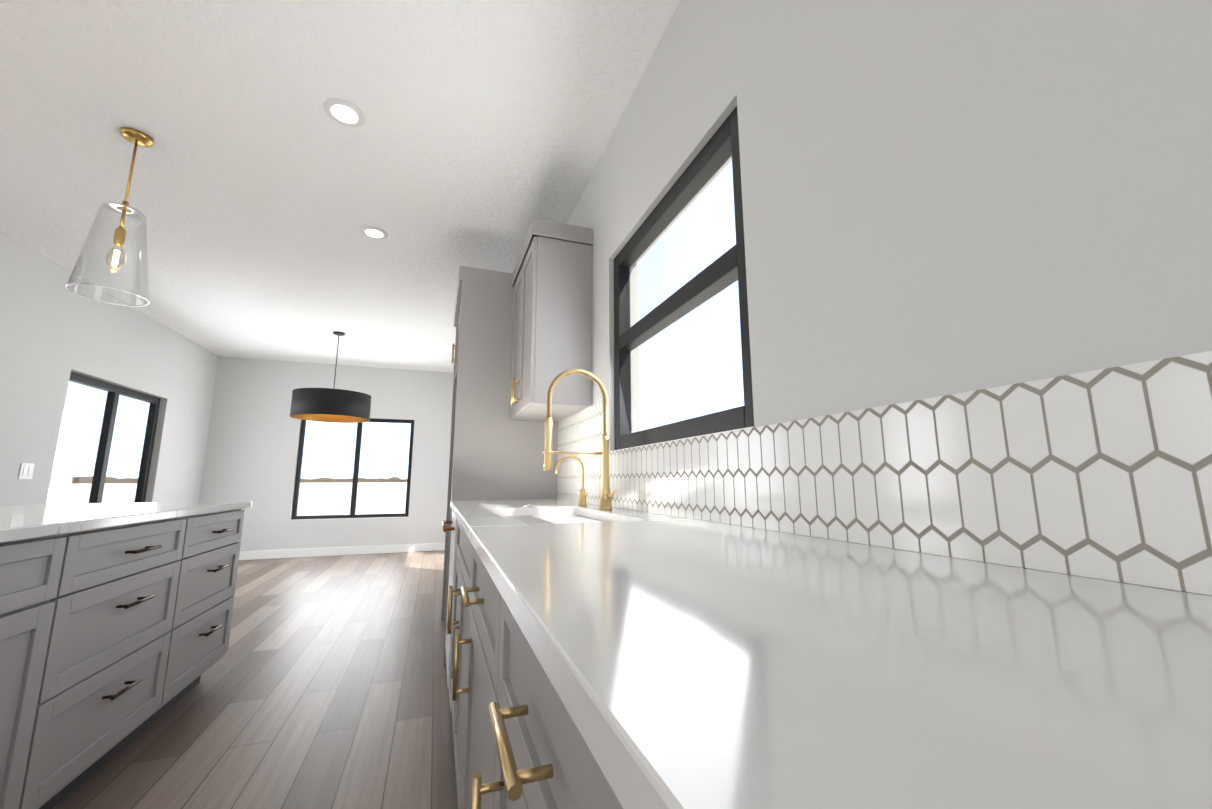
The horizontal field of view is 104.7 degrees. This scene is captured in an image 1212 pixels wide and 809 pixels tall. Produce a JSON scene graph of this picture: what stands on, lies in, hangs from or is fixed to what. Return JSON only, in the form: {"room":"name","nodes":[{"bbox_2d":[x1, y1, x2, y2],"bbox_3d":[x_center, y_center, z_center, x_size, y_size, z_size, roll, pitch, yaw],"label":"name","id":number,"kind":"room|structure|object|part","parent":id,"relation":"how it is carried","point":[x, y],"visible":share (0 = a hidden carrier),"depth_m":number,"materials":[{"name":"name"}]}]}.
{"room":"kitchen","nodes":[
{"label":"kitchen","id":0,"kind":"room"},
{"bbox_2d":[0,231,217,504],"bbox_3d":[-4.829,0.412,4.577,0.150,2.740,3.520,3,-10,-20],"label":"wall","id":1,"kind":"structure","parent":0,"point":[54,332],"depth_m":3.91,"materials":[{"name":"white paint"}]},
{"bbox_2d":[18,463,34,478],"bbox_3d":[-4.377,0.504,3.532,0.009,0.118,0.120,3,-10,-20],"label":"light switch","id":2,"kind":"object","parent":1,"relation":"attached to","point":[26,470],"visible":1,"depth_m":3.52,"materials":[{"name":"white plastic"}]},
{"bbox_2d":[47,372,160,503],"bbox_3d":[-4.810,0.782,4.421,0.060,1.956,1.506,3,-10,-20],"label":"window","id":3,"kind":"structure","parent":1,"relation":"in","point":[104,447],"depth_m":4.50,"materials":[{"name":"black metal"}]},
{"bbox_2d":[52,550,457,808],"bbox_3d":[-3.909,1.416,1.857,7.750,0.120,9.190,3,-10,-20],"label":"floor","id":4,"kind":"structure","parent":0,"point":[322,684],"depth_m":2.14,"materials":[{"name":"brown wood"}]},
{"bbox_2d":[0,505,251,808],"bbox_3d":[-2.127,0.837,1.448,1.010,0.884,2.110,3,-10,-20],"label":"kitchen island","id":5,"kind":"object","parent":4,"relation":"on","point":[115,622],"depth_m":1.54,"materials":[{"name":"grey paint"}]},
{"bbox_2d":[0,501,251,536],"bbox_3d":[-2.155,0.383,1.523,1.040,0.033,2.170,3,-10,-20],"label":"island countertop","id":6,"kind":"structure","parent":5,"relation":"on","point":[15,520],"depth_m":1.73,"materials":[{"name":"white stone"}]},
{"bbox_2d":[441,266,557,666],"bbox_3d":[-0.795,0.383,3.378,0.678,2.395,0.994,3,-10,-20],"label":"tall cabinet","id":7,"kind":"object","parent":4,"relation":"on","point":[496,453],"visible":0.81,"depth_m":2.95,"materials":[{"name":"grey paint"}]},
{"bbox_2d":[442,499,1211,808],"bbox_3d":[0.065,0.723,0.875,0.695,0.916,4.128,3,-10,-20],"label":"base cabinet","id":8,"kind":"object","parent":4,"relation":"on","point":[613,658],"depth_m":0.32,"materials":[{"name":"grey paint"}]},
{"bbox_2d":[442,507,462,711],"bbox_3d":[-0.816,0.984,2.399,0.082,0.854,0.577,3,-10,-20],"label":"base cabinet","id":9,"kind":"object","parent":8,"relation":"in","point":[454,523],"depth_m":2.24,"materials":[{"name":"white wood"}]},
{"bbox_2d":[556,455,587,505],"bbox_3d":[-0.151,0.349,2.158,0.152,0.234,0.099,3,-10,-20],"label":"filter faucet","id":10,"kind":"object","parent":8,"relation":"on","point":[583,494],"visible":1,"depth_m":2.18,"materials":[{"name":"gold metal"}]},
{"bbox_2d":[542,369,616,509],"bbox_3d":[-0.098,0.128,1.851,0.292,0.571,0.145,3,-10,-20],"label":"spring faucet","id":11,"kind":"object","parent":8,"relation":"on","point":[606,496],"visible":1,"depth_m":1.89,"materials":[{"name":"gold metal"}]},
{"bbox_2d":[199,356,453,551],"bbox_3d":[-3.727,0.787,6.893,3.810,2.740,0.150,3,-10,-20],"label":"wall","id":12,"kind":"structure","parent":0,"point":[252,445],"depth_m":6.60,"materials":[{"name":"white paint"}]},
{"bbox_2d":[239,543,444,559],"bbox_3d":[-3.626,2.076,6.631,3.660,0.110,0.014,3,-10,-20],"label":"baseboard","id":13,"kind":"structure","parent":12,"relation":"attached to","point":[288,553],"depth_m":6.57,"materials":[{"name":"white wood"}]},
{"bbox_2d":[291,419,413,519],"bbox_3d":[-3.669,0.925,6.864,1.502,1.458,0.100,3,-10,-20],"label":"window","id":14,"kind":"structure","parent":12,"relation":"in","point":[354,485],"depth_m":6.83,"materials":[{"name":"black"}]},
{"bbox_2d":[0,0,680,372],"bbox_3d":[-2.131,-1.347,2.956,3.960,0.200,9.190,3,-10,-20],"label":"ceiling","id":15,"kind":"structure","parent":0,"point":[264,188],"depth_m":2.42,"materials":[{"name":"white paint"}]},
{"bbox_2d":[65,127,154,305],"bbox_3d":[-2.349,-0.928,2.276,0.276,0.841,0.276,3,-10,-20],"label":"pendant light","id":16,"kind":"object","parent":15,"relation":"hanging from","point":[135,137],"visible":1,"depth_m":2.25,"materials":[{"name":"clear glass"}]},
{"bbox_3d":[-2.348,-0.732,2.244,0.276,0.443,0.276,3,-10,-20],"label":"lamp shade","id":17,"kind":"part","parent":16,"relation":"part of","materials":[{"name":"clear glass"}]},
{"bbox_2d":[290,331,370,422],"bbox_3d":[-3.117,-0.337,5.377,0.780,1.008,0.780,3,-10,-20],"label":"drum pendant light","id":18,"kind":"object","parent":15,"relation":"hanging from","point":[330,405],"visible":1,"depth_m":5.04,"materials":[{"name":"black metal"}]},
{"bbox_3d":[-3.116,0.022,5.318,0.780,0.280,0.780,3,-10,-20],"label":"lamp shade","id":19,"kind":"part","parent":18,"relation":"part of","materials":[{"name":"black metal"}]},
{"bbox_2d":[323,98,364,126],"bbox_3d":[-1.228,-1.367,2.195,0.172,0.008,0.172,3,-10,-20],"label":"recessed light","id":20,"kind":"object","parent":15,"relation":"in","point":[344,112],"visible":1,"depth_m":2.19,"materials":[{"name":"white plastic"}]},
{"bbox_2d":[361,226,387,238],"bbox_3d":[-1.613,-1.194,3.254,0.172,0.008,0.172,3,-10,-20],"label":"recessed light","id":21,"kind":"object","parent":15,"relation":"in","point":[373,232],"visible":1,"depth_m":3.24,"materials":[{"name":"white plastic"}]},
{"bbox_2d":[567,0,1211,451],"bbox_3d":[-0.335,0.203,3.356,0.150,2.740,9.190,3,-10,-20],"label":"wall","id":22,"kind":"structure","parent":0,"point":[947,196],"depth_m":0.76,"materials":[{"name":"white paint"}]},
{"bbox_2d":[509,218,592,421],"bbox_3d":[-0.360,-0.435,2.750,0.363,0.985,0.711,3,-10,-20],"label":"upper cabinet","id":23,"kind":"object","parent":22,"relation":"attached to","point":[552,309],"visible":1,"depth_m":2.46,"materials":[{"name":"grey paint"}]},
{"bbox_2d":[610,106,753,451],"bbox_3d":[0.231,-0.326,1.740,0.082,0.943,1.042,3,-10,-20],"label":"window","id":24,"kind":"structure","parent":22,"relation":"in","point":[728,267],"depth_m":1.62,"materials":[{"name":"black metal"}]},
{"bbox_2d":[557,351,1211,595],"bbox_3d":[0.387,0.044,1.103,0.007,0.494,4.128,3,-10,-20],"label":"tile backsplash","id":25,"kind":"structure","parent":22,"relation":"attached to","point":[1105,474],"depth_m":0.66,"materials":[{"name":"white tile"}]},
{"label":"outside","id":26,"kind":"structure","parent":0,"visible":0},
{"bbox_2d":[46,482,406,515],"bbox_3d":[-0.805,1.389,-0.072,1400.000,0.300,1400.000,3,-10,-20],"label":"ground","id":27,"kind":"structure","parent":26,"point":[377,507],"depth_m":37.81,"materials":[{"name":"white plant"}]},
{"bbox_2d":[50,476,406,483],"bbox_3d":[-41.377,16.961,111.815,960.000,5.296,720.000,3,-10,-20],"label":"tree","id":28,"kind":"object","parent":27,"relation":"on","point":[329,480],"depth_m":400.12,"materials":[{"name":"brown plant"}]}
]}

